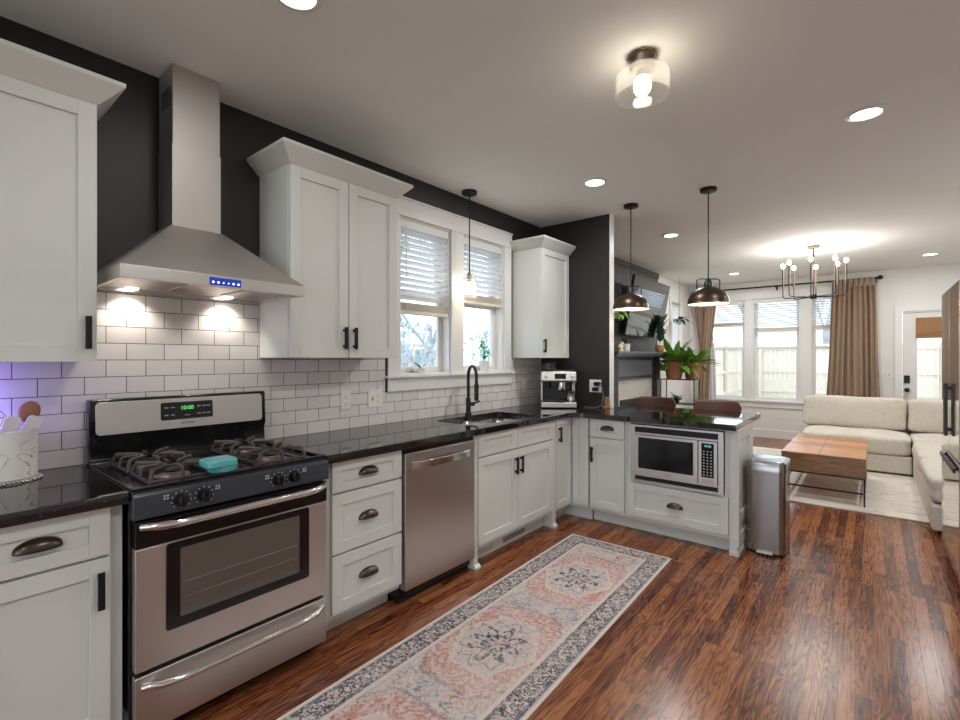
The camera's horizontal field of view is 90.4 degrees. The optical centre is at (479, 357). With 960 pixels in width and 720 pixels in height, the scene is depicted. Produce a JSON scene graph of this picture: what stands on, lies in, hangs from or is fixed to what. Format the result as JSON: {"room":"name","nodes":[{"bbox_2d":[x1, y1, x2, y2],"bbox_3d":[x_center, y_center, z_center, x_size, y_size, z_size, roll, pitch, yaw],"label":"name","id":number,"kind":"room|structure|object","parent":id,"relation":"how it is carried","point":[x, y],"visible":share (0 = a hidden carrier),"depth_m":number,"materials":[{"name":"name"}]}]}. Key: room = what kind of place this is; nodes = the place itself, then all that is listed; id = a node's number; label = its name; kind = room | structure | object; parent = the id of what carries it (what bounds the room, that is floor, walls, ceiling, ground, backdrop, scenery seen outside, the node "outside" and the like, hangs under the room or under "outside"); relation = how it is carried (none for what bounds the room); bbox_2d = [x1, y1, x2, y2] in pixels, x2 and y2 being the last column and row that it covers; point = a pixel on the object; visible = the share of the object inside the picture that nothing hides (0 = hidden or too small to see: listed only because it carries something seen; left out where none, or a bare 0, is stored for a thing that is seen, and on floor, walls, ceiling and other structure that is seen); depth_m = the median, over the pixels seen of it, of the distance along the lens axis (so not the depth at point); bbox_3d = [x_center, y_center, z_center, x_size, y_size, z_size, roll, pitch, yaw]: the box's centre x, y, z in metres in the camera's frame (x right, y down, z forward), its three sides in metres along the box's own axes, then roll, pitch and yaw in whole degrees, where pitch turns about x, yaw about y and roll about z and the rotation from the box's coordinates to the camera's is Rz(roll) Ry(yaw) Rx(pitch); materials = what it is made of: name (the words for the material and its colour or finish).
{"room":"kitchen","nodes":[
{"label":"kitchen","id":0,"kind":"room"},
{"bbox_2d":[0,16,540,470],"bbox_3d":[-1.716,0.019,2.174,0.166,2.710,7.171,0,0,40],"label":"wall","id":1,"kind":"structure","parent":0,"point":[148,345],"depth_m":2.37,"materials":[{"name":"tile"}]},
{"bbox_2d":[0,38,125,361],"bbox_3d":[-1.791,-0.522,1.640,0.396,1.073,0.853,0,0,40],"label":"upper cabinet","id":2,"kind":"object","parent":1,"relation":"attached to","point":[51,108],"visible":1,"depth_m":1.72,"materials":[{"name":"white wood"}]},
{"bbox_2d":[97,63,304,303],"bbox_3d":[-1.274,-0.816,2.187,0.498,1.036,0.735,0,0,40],"label":"range hood","id":3,"kind":"object","parent":1,"relation":"attached to","point":[188,256],"visible":0.94,"depth_m":2.19,"materials":[{"name":"metal"}]},
{"bbox_2d":[247,137,412,357],"bbox_3d":[-0.842,-0.542,2.791,0.396,1.083,0.855,0,0,40],"label":"upper cabinet","id":4,"kind":"object","parent":1,"relation":"attached to","point":[328,222],"visible":1,"depth_m":2.62,"materials":[{"name":"white wood"}]},
{"bbox_2d":[341,391,350,409],"bbox_3d":[-0.865,0.274,3.071,0.007,0.118,0.072,0,0,40],"label":"wall outlet","id":5,"kind":"object","parent":1,"relation":"attached to","point":[346,395],"visible":1,"depth_m":3.07,"materials":[{"name":"white plastic"}]},
{"bbox_2d":[368,389,381,407],"bbox_3d":[-0.711,0.276,3.250,0.016,0.118,0.118,0,0,40],"label":"light switch","id":6,"kind":"object","parent":1,"relation":"attached to","point":[374,396],"visible":1,"depth_m":3.25,"materials":[{"name":"white plastic"}]},
{"bbox_2d":[401,216,449,374],"bbox_3d":[-0.470,-0.451,3.683,0.150,1.150,0.536,0,0,40],"label":"window","id":7,"kind":"structure","parent":1,"relation":"in","point":[442,366],"depth_m":3.84,"materials":[{"name":"white wood"}]},
{"bbox_2d":[401,218,447,317],"bbox_3d":[-0.430,-0.669,3.650,0.077,0.686,0.508,0,0,40],"label":"window blind","id":8,"kind":"object","parent":7,"relation":"attached to","point":[408,228],"visible":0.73,"depth_m":3.65,"materials":[{"name":"white plastic"}]},
{"bbox_2d":[387,196,512,375],"bbox_3d":[-0.174,-0.518,3.898,0.032,1.285,1.485,0,0,40],"label":"trim","id":9,"kind":"structure","parent":1,"relation":"attached to","point":[458,225],"depth_m":3.88,"materials":[{"name":"white wood"}]},
{"bbox_2d":[385,371,515,391],"bbox_3d":[-0.206,0.180,3.928,0.145,0.112,1.520,0,0,40],"label":"trim","id":10,"kind":"structure","parent":1,"relation":"attached to","point":[422,381],"depth_m":3.73,"materials":[{"name":"white wood"}]},
{"bbox_2d":[464,235,502,372],"bbox_3d":[-0.027,-0.451,4.220,0.150,1.150,0.567,0,0,40],"label":"window","id":11,"kind":"structure","parent":1,"relation":"in","point":[495,314],"depth_m":4.40,"materials":[{"name":"white wood"}]},
{"bbox_2d":[464,237,500,307],"bbox_3d":[0.013,-0.737,4.188,0.077,0.551,0.539,0,0,40],"label":"window blind","id":12,"kind":"object","parent":11,"relation":"attached to","point":[476,247],"visible":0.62,"depth_m":4.20,"materials":[{"name":"white plastic"}]},
{"bbox_2d":[476,341,491,371],"bbox_3d":[0.036,-0.014,4.219,0.107,0.274,0.170,0,0,40],"label":"potted plant","id":13,"kind":"object","parent":11,"relation":"on","point":[483,365],"visible":0.93,"depth_m":4.20,"materials":[{"name":"green plant"}]},
{"bbox_2d":[509,235,575,357],"bbox_3d":[0.594,-0.542,4.533,0.396,1.083,0.575,0,0,40],"label":"upper cabinet","id":14,"kind":"object","parent":1,"relation":"attached to","point":[540,264],"visible":1,"depth_m":4.41,"materials":[{"name":"white wood"}]},
{"bbox_2d":[0,0,959,286],"bbox_3d":[1.760,-1.386,2.890,4.900,0.100,12.700,0,0,40],"label":"ceiling","id":15,"kind":"structure","parent":0,"point":[519,104],"depth_m":2.46,"materials":[{"name":"white paint"}]},
{"bbox_2d":[276,0,322,11],"bbox_3d":[-0.673,-1.331,1.747,0.184,0.009,0.184,0,0,40],"label":"recessed light","id":16,"kind":"object","parent":15,"relation":"in","point":[296,5],"visible":1,"depth_m":1.80,"materials":[{"name":"white plastic"}]},
{"bbox_2d":[462,189,476,292],"bbox_3d":[-0.084,-0.906,3.828,0.124,0.860,0.124,0,0,40],"label":"pendant light","id":17,"kind":"object","parent":15,"relation":"hanging from","point":[469,193],"visible":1,"depth_m":3.81,"materials":[{"name":"black metal"}]},
{"bbox_2d":[583,178,606,186],"bbox_3d":[0.873,-1.331,3.621,0.184,0.009,0.184,0,0,40],"label":"recessed light","id":18,"kind":"object","parent":15,"relation":"in","point":[592,182],"visible":1,"depth_m":3.62,"materials":[{"name":"white plastic"}]},
{"bbox_2d":[612,203,649,310],"bbox_3d":[1.317,-0.880,4.163,0.310,0.912,0.310,0,0,40],"label":"dome pendant","id":19,"kind":"object","parent":15,"relation":"hanging from","point":[630,301],"visible":1,"depth_m":4.11,"materials":[{"name":"black metal"}]},
{"bbox_2d":[627,47,657,96],"bbox_3d":[0.718,-1.246,2.110,0.232,0.179,0.232,0,0,40],"label":"flush ceiling light","id":20,"kind":"object","parent":15,"relation":"attached to","point":[641,61],"visible":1,"depth_m":2.08,"materials":[{"name":"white glass"}]},
{"bbox_2d":[687,186,729,305],"bbox_3d":[1.801,-0.880,3.764,0.310,0.912,0.310,0,0,40],"label":"dome pendant","id":21,"kind":"object","parent":15,"relation":"hanging from","point":[708,295],"visible":1,"depth_m":3.71,"materials":[{"name":"black metal"}]},
{"bbox_2d":[781,245,848,299],"bbox_3d":[3.977,-1.016,5.689,0.617,0.640,0.617,0,0,-28],"label":"chandelier","id":22,"kind":"object","parent":15,"relation":"hanging from","point":[813,296],"visible":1,"depth_m":5.67,"materials":[{"name":"gold metal"}]},
{"bbox_2d":[845,104,887,121],"bbox_3d":[2.105,-1.331,2.601,0.184,0.009,0.184,0,0,40],"label":"recessed light","id":23,"kind":"object","parent":15,"relation":"in","point":[871,111],"visible":1,"depth_m":2.59,"materials":[{"name":"white plastic"}]},
{"bbox_2d":[177,436,959,719],"bbox_3d":[1.760,1.424,2.890,4.900,0.100,12.700,0,0,40],"label":"floor","id":24,"kind":"structure","parent":0,"point":[859,619],"depth_m":2.40,"materials":[{"name":"brown wood"}]},
{"bbox_2d":[0,505,121,719],"bbox_3d":[-1.710,0.938,1.533,0.654,0.873,0.790,0,0,40],"label":"base cabinet","id":25,"kind":"object","parent":24,"relation":"on","point":[61,577],"visible":0.95,"depth_m":1.53,"materials":[{"name":"white wood"}]},
{"bbox_2d":[0,465,128,528],"bbox_3d":[-1.709,0.479,1.536,0.656,0.040,0.796,0,0,40],"label":"countertop","id":26,"kind":"structure","parent":25,"relation":"on","point":[59,492],"depth_m":1.59,"materials":[{"name":"black stone"}]},
{"bbox_2d":[0,472,42,486],"bbox_3d":[-1.785,0.455,1.778,0.232,0.008,0.232,0,0,40],"label":"trivet","id":27,"kind":"object","parent":26,"relation":"on","point":[39,475],"visible":0.53,"depth_m":1.75,"materials":[{"name":"silver metal"}]},
{"bbox_2d":[0,426,37,482],"bbox_3d":[-1.792,0.359,1.784,0.204,0.182,0.204,0,0,40],"label":"utensil crock","id":28,"kind":"object","parent":27,"relation":"on","point":[18,449],"visible":0.84,"depth_m":1.75,"materials":[{"name":"white ceramic"}]},
{"bbox_2d":[0,416,21,432],"bbox_3d":[-1.755,0.326,1.770,0.079,0.219,0.031,0,0,-26],"label":"spatula","id":29,"kind":"object","parent":28,"relation":"in","point":[10,423],"visible":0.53,"depth_m":1.77,"materials":[{"name":"white plastic"}]},
{"bbox_2d":[18,401,40,426],"bbox_3d":[-1.769,0.302,1.849,0.035,0.267,0.100,0,0,35],"label":"wooden spoon","id":30,"kind":"object","parent":28,"relation":"in","point":[29,408],"visible":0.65,"depth_m":1.85,"materials":[{"name":"brown wood"}]},
{"bbox_2d":[20,415,43,431],"bbox_3d":[-1.734,0.327,1.813,0.113,0.217,0.023,0,0,-36],"label":"spatula","id":31,"kind":"object","parent":28,"relation":"in","point":[33,421],"visible":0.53,"depth_m":1.82,"materials":[{"name":"white plastic"}]},
{"bbox_2d":[86,391,328,719],"bbox_3d":[-1.172,0.776,2.108,0.730,1.195,0.760,0,0,40],"label":"gas range","id":32,"kind":"object","parent":24,"relation":"on","point":[224,573],"visible":0.98,"depth_m":1.91,"materials":[{"name":"silver metal"}]},
{"bbox_2d":[89,442,325,496],"bbox_3d":[-1.182,0.466,2.116,0.585,0.031,0.760,0,0,40],"label":"cooktop","id":33,"kind":"object","parent":32,"relation":"in","point":[272,462],"depth_m":1.99,"materials":[{"name":"black metal"}]},
{"bbox_2d":[199,455,237,473],"bbox_3d":[-1.044,0.431,1.915,0.118,0.060,0.133,0,0,40],"label":"spoon rest","id":34,"kind":"object","parent":32,"relation":"on","point":[222,463],"visible":0.94,"depth_m":1.88,"materials":[{"name":"teal ceramic"}]},
{"bbox_2d":[122,480,326,719],"bbox_3d":[-1.172,0.911,2.108,0.730,0.865,0.758,0,0,40],"label":"oven","id":35,"kind":"object","parent":32,"relation":"in","point":[224,581],"depth_m":1.83,"materials":[{"name":"silver glass"}]},
{"bbox_2d":[323,450,401,630],"bbox_3d":[-0.814,0.938,2.627,0.646,0.873,0.482,0,0,40],"label":"base cabinet","id":36,"kind":"object","parent":24,"relation":"on","point":[364,500],"visible":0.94,"depth_m":2.43,"materials":[{"name":"white wood"}]},
{"bbox_2d":[273,403,759,463],"bbox_3d":[0.557,0.479,3.308,1.900,0.040,3.277,0,0,40],"label":"countertop","id":37,"kind":"structure","parent":36,"relation":"on","point":[338,446],"depth_m":3.34,"materials":[{"name":"black stone"}]},
{"bbox_2d":[465,365,479,414],"bbox_3d":[-0.046,0.255,3.808,0.093,0.407,0.196,0,0,-27],"label":"kitchen faucet","id":38,"kind":"object","parent":37,"relation":"on","point":[469,403],"visible":1,"depth_m":3.84,"materials":[{"name":"black metal"}]},
{"bbox_2d":[455,417,519,425],"bbox_3d":[0.064,0.587,3.654,0.430,0.175,0.792,0,0,40],"label":"sink","id":39,"kind":"object","parent":37,"relation":"in","point":[490,420],"visible":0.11,"depth_m":3.95,"materials":[{"name":"metal"}]},
{"bbox_2d":[541,362,576,407],"bbox_3d":[0.731,0.246,4.463,0.320,0.410,0.392,0,0,7],"label":"espresso machine","id":40,"kind":"object","parent":37,"relation":"on","point":[557,386],"visible":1,"depth_m":4.38,"materials":[{"name":"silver metal"}]},
{"bbox_2d":[388,437,473,603],"bbox_3d":[-0.449,0.940,3.034,0.667,0.868,0.600,0,0,40],"label":"dishwasher","id":41,"kind":"object","parent":24,"relation":"on","point":[437,532],"visible":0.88,"depth_m":2.81,"materials":[{"name":"silver metal"}]},
{"bbox_2d":[276,534,671,719],"bbox_3d":[0.206,1.370,2.449,0.745,0.006,2.620,0,0,38],"label":"runner rug","id":42,"kind":"object","parent":24,"relation":"on","point":[500,653],"visible":1,"depth_m":2.27,"materials":[{"name":"fabric"}]},
{"bbox_2d":[464,420,557,569],"bbox_3d":[0.063,0.938,3.682,0.658,0.873,1.038,0,0,40],"label":"base cabinet","id":43,"kind":"object","parent":24,"relation":"on","point":[515,468],"visible":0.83,"depth_m":3.42,"materials":[{"name":"white wood"}]},
{"bbox_2d":[492,526,525,548],"bbox_3d":[0.221,1.319,3.540,0.005,0.060,0.420,0,0,40],"label":"register","id":44,"kind":"object","parent":43,"relation":"attached to","point":[522,531],"depth_m":3.53,"materials":[{"name":"white metal"}]},
{"bbox_2d":[556,418,592,518],"bbox_3d":[0.682,0.938,4.339,0.777,0.873,0.760,0,0,40],"label":"base cabinet","id":45,"kind":"object","parent":24,"relation":"on","point":[572,434],"visible":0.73,"depth_m":4.05,"materials":[{"name":"white wood"}]},
{"bbox_2d":[590,418,630,526],"bbox_3d":[1.217,0.938,4.113,0.325,0.873,0.630,0,0,40],"label":"base cabinet","id":46,"kind":"object","parent":24,"relation":"on","point":[608,438],"visible":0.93,"depth_m":3.90,"materials":[{"name":"white wood"}]},
{"bbox_2d":[614,351,664,406],"bbox_3d":[2.231,0.644,6.507,0.450,1.460,1.820,0,0,40],"label":"fireplace","id":47,"kind":"object","parent":24,"relation":"on","point":[636,373],"visible":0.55,"depth_m":6.56,"materials":[{"name":"paint"}]},
{"bbox_2d":[614,351,664,356],"bbox_3d":[2.158,-0.053,6.567,0.260,0.065,1.820,0,0,40],"label":"mantel shelf","id":48,"kind":"object","parent":47,"relation":"attached to","point":[616,353],"depth_m":6.35,"materials":[{"name":"paint"}]},
{"bbox_2d":[655,314,667,351],"bbox_3d":[2.695,-0.369,7.067,0.200,0.566,0.376,0,0,40],"label":"rubber plant","id":49,"kind":"object","parent":47,"relation":"on","point":[660,331],"visible":0.88,"depth_m":7.03,"materials":[{"name":"green plant"}]},
{"bbox_2d":[634,396,675,407],"bbox_3d":[1.647,0.880,4.576,0.422,0.991,0.406,0,0,40],"label":"bar stool","id":50,"kind":"object","parent":24,"relation":"on","point":[643,400],"visible":0.34,"depth_m":4.70,"materials":[{"name":"leather"}]},
{"bbox_2d":[660,378,699,404],"bbox_3d":[3.027,0.846,7.225,0.500,1.057,0.280,0,0,40],"label":"plant stand","id":51,"kind":"object","parent":24,"relation":"on","point":[666,379],"visible":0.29,"depth_m":7.15,"materials":[{"name":"black metal"}]},
{"bbox_2d":[660,378,699,380],"bbox_3d":[3.027,0.323,7.225,0.500,0.012,0.280,0,0,40],"label":"shelf","id":52,"kind":"object","parent":51,"relation":"attached to","point":[666,379],"depth_m":7.12,"materials":[{"name":"white wood"}]},
{"bbox_2d":[660,338,705,378],"bbox_3d":[2.987,-0.001,7.177,0.740,0.633,0.864,0,0,40],"label":"plant","id":53,"kind":"object","parent":51,"relation":"on","point":[672,360],"visible":0.88,"depth_m":7.11,"materials":[{"name":"green plant"}]},
{"bbox_2d":[664,362,683,378],"bbox_3d":[2.941,0.185,7.231,0.292,0.262,0.292,0,0,40],"label":"basket","id":54,"kind":"object","parent":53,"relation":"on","point":[672,369],"depth_m":7.13,"materials":[{"name":"brown wicker"}]},
{"bbox_2d":[675,344,721,378],"bbox_3d":[3.208,0.050,7.086,0.706,0.533,0.769,0,0,40],"label":"plant","id":55,"kind":"object","parent":51,"relation":"on","point":[696,362],"visible":0.91,"depth_m":7.02,"materials":[{"name":"green plant"}]},
{"bbox_2d":[685,363,701,378],"bbox_3d":[3.181,0.196,7.137,0.269,0.241,0.269,0,0,40],"label":"basket","id":56,"kind":"object","parent":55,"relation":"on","point":[692,375],"depth_m":7.04,"materials":[{"name":"brown wicker"}]},
{"bbox_2d":[627,422,752,556],"bbox_3d":[1.654,0.938,3.758,0.798,0.873,0.622,0,0,40],"label":"base cabinet","id":57,"kind":"object","parent":24,"relation":"on","point":[719,521],"visible":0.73,"depth_m":3.48,"materials":[{"name":"white wood"}]},
{"bbox_2d":[631,424,724,495],"bbox_3d":[1.571,0.741,3.699,0.665,0.443,0.436,0,0,40],"label":"microwave oven","id":58,"kind":"object","parent":57,"relation":"in","point":[693,459],"visible":1,"depth_m":3.51,"materials":[{"name":"metal"}]},
{"bbox_2d":[693,399,741,411],"bbox_3d":[2.075,0.880,4.223,0.422,0.991,0.406,0,0,40],"label":"bar stool","id":59,"kind":"object","parent":24,"relation":"on","point":[720,405],"visible":0.32,"depth_m":4.34,"materials":[{"name":"brown leather"}]},
{"bbox_2d":[746,454,789,557],"bbox_3d":[2.069,1.046,3.428,0.250,0.655,0.308,0,0,40],"label":"trash can","id":60,"kind":"object","parent":24,"relation":"on","point":[767,476],"visible":1,"depth_m":3.33,"materials":[{"name":"silver metal"}]},
{"bbox_2d":[753,446,929,523],"bbox_3d":[4.163,1.367,5.491,2.800,0.014,2.930,0,0,40],"label":"area rug","id":61,"kind":"object","parent":24,"relation":"on","point":[894,495],"visible":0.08,"depth_m":4.75,"materials":[{"name":"fabric"}]},
{"bbox_2d":[781,434,866,507],"bbox_3d":[3.681,1.139,5.059,0.655,0.441,1.370,0,0,40],"label":"coffee table","id":62,"kind":"object","parent":61,"relation":"on","point":[841,457],"visible":0.85,"depth_m":4.62,"materials":[{"name":"brown wood"}]},
{"bbox_2d":[801,395,942,531],"bbox_3d":[4.535,0.939,5.006,2.150,0.870,3.345,0,0,40],"label":"sectional sofa","id":63,"kind":"object","parent":24,"relation":"on","point":[903,437],"visible":0.81,"depth_m":5.78,"materials":[{"name":"fabric"}]},
{"bbox_2d":[802,395,906,430],"bbox_3d":[4.973,0.727,6.371,1.092,0.450,0.385,0,0,40],"label":"cushion","id":64,"kind":"object","parent":63,"relation":"on","point":[881,413],"depth_m":6.21,"materials":[{"name":"fabric"}]},
{"bbox_2d":[801,424,911,455],"bbox_3d":[4.798,1.032,6.120,1.080,0.265,0.941,0,0,40],"label":"seat cushion","id":65,"kind":"object","parent":63,"relation":"on","point":[881,440],"depth_m":5.77,"materials":[{"name":"fabric"}]},
{"bbox_2d":[907,399,941,432],"bbox_3d":[5.722,0.729,5.758,0.848,0.447,0.378,0,0,40],"label":"cushion","id":66,"kind":"object","parent":63,"relation":"on","point":[923,415],"depth_m":5.81,"materials":[{"name":"fabric"}]},
{"bbox_2d":[909,432,941,448],"bbox_3d":[5.553,1.031,5.492,0.890,0.265,0.951,0,0,40],"label":"seat cushion","id":67,"kind":"object","parent":63,"relation":"on","point":[936,437],"depth_m":5.55,"materials":[{"name":"fabric"}]},
{"bbox_2d":[912,442,942,472],"bbox_3d":[4.890,1.032,4.704,0.904,0.264,1.130,0,0,40],"label":"seat cushion","id":68,"kind":"object","parent":63,"relation":"on","point":[920,450],"depth_m":4.83,"materials":[{"name":"fabric"}]},
{"bbox_2d":[920,458,941,502],"bbox_3d":[4.183,1.031,3.842,0.905,0.264,1.102,0,0,40],"label":"seat cushion","id":69,"kind":"object","parent":63,"relation":"on","point":[931,468],"depth_m":3.86,"materials":[{"name":"fabric"}]},
{"bbox_2d":[940,279,959,583],"bbox_3d":[3.329,0.459,2.877,0.766,1.830,0.914,0,0,40],"label":"refrigerator","id":70,"kind":"object","parent":24,"relation":"on","point":[950,453],"visible":1,"depth_m":3.06,"materials":[{"name":"metal"}]},
{"bbox_2d":[541,214,608,406],"bbox_3d":[0.919,0.019,4.695,0.785,2.710,0.072,0,0,40],"label":"wall","id":71,"kind":"structure","parent":0,"point":[589,261],"depth_m":4.56,"materials":[{"name":"black paint"}]},
{"bbox_2d":[609,214,613,407],"bbox_3d":[1.226,0.019,4.441,0.012,2.710,0.078,0,0,40],"label":"trim","id":72,"kind":"structure","parent":71,"relation":"attached to","point":[611,217],"depth_m":4.42,"materials":[{"name":"white wood"}]},
{"bbox_2d":[658,275,689,408],"bbox_3d":[2.226,0.019,7.023,0.160,2.710,5.330,0,0,40],"label":"wall","id":73,"kind":"structure","parent":0,"point":[681,388],"depth_m":8.60,"materials":[{"name":"white paint"}]},
{"bbox_2d":[614,311,630,320],"bbox_3d":[1.709,-0.543,5.980,0.320,0.146,0.268,0,0,40],"label":"trailing plant","id":74,"kind":"object","parent":73,"relation":"attached to","point":[617,314],"visible":0.75,"depth_m":5.94,"materials":[{"name":"green plant"}]},
{"bbox_2d":[614,257,658,351],"bbox_3d":[1.764,-0.051,6.308,0.038,2.570,3.380,0,0,40],"label":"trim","id":75,"kind":"structure","parent":73,"relation":"attached to","point":[621,267],"depth_m":6.62,"materials":[{"name":"grey paint"}]},
{"bbox_2d":[623,274,669,337],"bbox_3d":[2.341,-0.693,6.779,0.270,0.792,1.380,0,0,40],"label":"television","id":76,"kind":"object","parent":73,"relation":"attached to","point":[642,323],"visible":0.73,"depth_m":6.69,"materials":[{"name":"black plastic"}]},
{"bbox_2d":[669,296,682,349],"bbox_3d":[3.418,-0.561,8.380,0.115,0.970,0.720,0,0,40],"label":"window","id":77,"kind":"structure","parent":73,"relation":"in","point":[671,299],"depth_m":8.37,"materials":[{"name":"white wood"}]},
{"bbox_2d":[690,263,959,431],"bbox_3d":[5.762,0.019,7.666,4.800,2.710,0.160,0,0,40],"label":"wall","id":78,"kind":"structure","parent":0,"point":[926,284],"depth_m":7.25,"materials":[{"name":"white paint"}]},
{"bbox_2d":[714,300,744,398],"bbox_3d":[4.474,-0.146,8.721,0.690,1.760,0.150,0,0,40],"label":"window","id":79,"kind":"structure","parent":78,"relation":"in","point":[742,348],"depth_m":8.53,"materials":[{"name":"white wood"}]},
{"bbox_2d":[714,301,743,327],"bbox_3d":[4.434,-0.782,8.672,0.654,0.453,0.077,0,0,40],"label":"window blind","id":80,"kind":"object","parent":79,"relation":"attached to","point":[734,324],"visible":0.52,"depth_m":8.61,"materials":[{"name":"white plastic"}]},
{"bbox_2d":[695,286,831,409],"bbox_3d":[5.043,-0.146,8.122,2.650,2.000,0.050,0,0,40],"label":"trim","id":81,"kind":"structure","parent":78,"relation":"attached to","point":[805,304],"depth_m":8.09,"materials":[{"name":"white wood"}]},
{"bbox_2d":[753,297,799,401],"bbox_3d":[5.101,-0.146,8.204,0.688,1.760,0.150,0,0,40],"label":"window","id":82,"kind":"structure","parent":78,"relation":"in","point":[756,348],"depth_m":8.23,"materials":[{"name":"white wood"}]},
{"bbox_2d":[754,298,798,332],"bbox_3d":[5.060,-0.725,8.155,0.652,0.568,0.077,0,0,40],"label":"window blind","id":83,"kind":"object","parent":82,"relation":"attached to","point":[776,301],"visible":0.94,"depth_m":8.15,"materials":[{"name":"white plastic"}]},
{"bbox_2d":[753,428,801,439],"bbox_3d":[5.129,1.304,8.074,2.905,0.140,0.015,0,0,40],"label":"baseboard","id":84,"kind":"structure","parent":78,"relation":"attached to","point":[788,435],"depth_m":8.14,"materials":[{"name":"white wood"}]},
{"bbox_2d":[723,275,882,290],"bbox_3d":[5.040,-1.204,8.056,2.700,0.095,0.154,0,0,40],"label":"curtain rod","id":85,"kind":"object","parent":78,"relation":"attached to","point":[879,277],"visible":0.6,"depth_m":7.89,"materials":[{"name":"black metal"}]},
{"bbox_2d":[692,292,715,399],"bbox_3d":[4.117,0.058,8.746,0.449,2.573,0.092,0,0,40],"label":"curtain","id":86,"kind":"object","parent":85,"relation":"hanging from","point":[705,317],"visible":0.56,"depth_m":8.71,"materials":[{"name":"fabric"}]},
{"bbox_2d":[694,306,703,352],"bbox_3d":[4.050,0.075,8.831,0.219,2.538,0.048,0,0,40],"label":"drape","id":87,"kind":"object","parent":86,"relation":"hanging from","point":[699,310],"depth_m":8.81,"materials":[{"name":"fabric"}]},
{"bbox_2d":[698,306,715,399],"bbox_3d":[4.136,0.075,8.702,0.371,2.538,0.048,0,0,40],"label":"drape","id":88,"kind":"object","parent":86,"relation":"hanging from","point":[706,316],"depth_m":8.71,"materials":[{"name":"fabric"}]},
{"bbox_2d":[704,306,716,399],"bbox_3d":[4.222,0.076,8.754,0.264,2.535,0.038,0,0,40],"label":"sheer curtain","id":89,"kind":"object","parent":85,"relation":"hanging from","point":[712,389],"visible":0.38,"depth_m":8.72,"materials":[{"name":"white fabric"}]},
{"bbox_2d":[826,277,879,396],"bbox_3d":[5.771,0.058,7.399,0.751,2.573,0.081,0,0,40],"label":"curtain","id":90,"kind":"object","parent":85,"relation":"hanging from","point":[853,369],"visible":0.73,"depth_m":7.37,"materials":[{"name":"fabric"}]},
{"bbox_2d":[811,294,831,394],"bbox_3d":[5.748,-0.146,7.671,0.688,1.760,0.150,0,0,40],"label":"window","id":91,"kind":"structure","parent":78,"relation":"in","point":[814,347],"depth_m":7.85,"materials":[{"name":"white wood"}]},
{"bbox_2d":[812,297,830,329],"bbox_3d":[5.707,-0.733,7.622,0.652,0.553,0.077,0,0,40],"label":"window blind","id":92,"kind":"object","parent":91,"relation":"attached to","point":[815,326],"visible":0.38,"depth_m":7.75,"materials":[{"name":"white plastic"}]},
{"bbox_2d":[894,303,941,398],"bbox_3d":[6.616,0.294,6.843,1.015,2.160,0.022,0,0,40],"label":"trim","id":93,"kind":"structure","parent":78,"relation":"attached to","point":[898,309],"depth_m":7.12,"materials":[{"name":"white wood"}]},
{"bbox_2d":[903,311,941,401],"bbox_3d":[6.629,0.342,6.859,0.819,2.045,0.132,0,0,40],"label":"door","id":94,"kind":"structure","parent":78,"relation":"in","point":[909,318],"depth_m":7.08,"materials":[{"name":"white wood"}]},
{"bbox_2d":[916,317,941,337],"bbox_3d":[6.625,-0.440,6.849,0.544,0.303,0.040,0,0,40],"label":"roman shade","id":95,"kind":"object","parent":94,"relation":"attached to","point":[927,327],"visible":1,"depth_m":6.93,"materials":[{"name":"brown fabric"}]},
{"label":"outside","id":96,"kind":"structure","parent":0,"visible":0},
{"bbox_2d":[775,379,931,399],"bbox_3d":[9.102,1.774,15.176,80.000,0.200,55.000,0,0,40],"label":"ground","id":97,"kind":"structure","parent":96,"point":[775,379],"depth_m":26.18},
{"bbox_2d":[401,343,435,366],"bbox_3d":[-4.150,0.654,8.926,0.140,2.040,10.504,0,0,40],"label":"wooden fence","id":98,"kind":"object","parent":97,"relation":"on","point":[404,344],"visible":0.02,"depth_m":11.87,"materials":[{"name":"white wood"}]},
{"bbox_2d":[401,236,487,349],"bbox_3d":[-1.725,-1.774,14.122,7.603,6.928,3.185,0,0,8],"label":"bare tree","id":99,"kind":"object","parent":97,"relation":"on","point":[403,315],"visible":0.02,"depth_m":14.37,"materials":[{"name":"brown plant"}]},
{"bbox_2d":[401,314,488,366],"bbox_3d":[-1.601,0.448,7.772,3.396,2.463,2.905,0,0,-32],"label":"shrub","id":100,"kind":"object","parent":97,"relation":"on","point":[407,325],"visible":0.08,"depth_m":7.45,"materials":[{"name":"plant"}]},
{"bbox_2d":[464,324,488,365],"bbox_3d":[0.547,0.442,10.527,3.089,2.470,2.927,0,0,40],"label":"shrub","id":101,"kind":"object","parent":97,"relation":"on","point":[485,333],"visible":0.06,"depth_m":10.20,"materials":[{"name":"plant"}]},
{"bbox_2d":[714,343,737,394],"bbox_3d":[6.629,0.594,14.063,0.140,2.160,9.336,0,0,40],"label":"wooden fence","id":102,"kind":"object","parent":97,"relation":"on","point":[727,373],"visible":0.25,"depth_m":16.02,"materials":[{"name":"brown wood"}]},
{"bbox_2d":[816,299,830,394],"bbox_3d":[15.084,-2.364,18.561,3.360,8.085,5.674,0,0,-3],"label":"bare tree","id":103,"kind":"object","parent":97,"relation":"on","point":[826,333],"visible":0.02,"depth_m":19.00,"materials":[{"name":"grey plant"}]},
{"bbox_2d":[738,342,941,400],"bbox_3d":[13.018,0.594,15.124,12.110,2.160,0.140,0,0,40],"label":"wooden fence","id":104,"kind":"object","parent":97,"relation":"on","point":[785,371],"visible":0.14,"depth_m":16.77,"materials":[{"name":"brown wood"}]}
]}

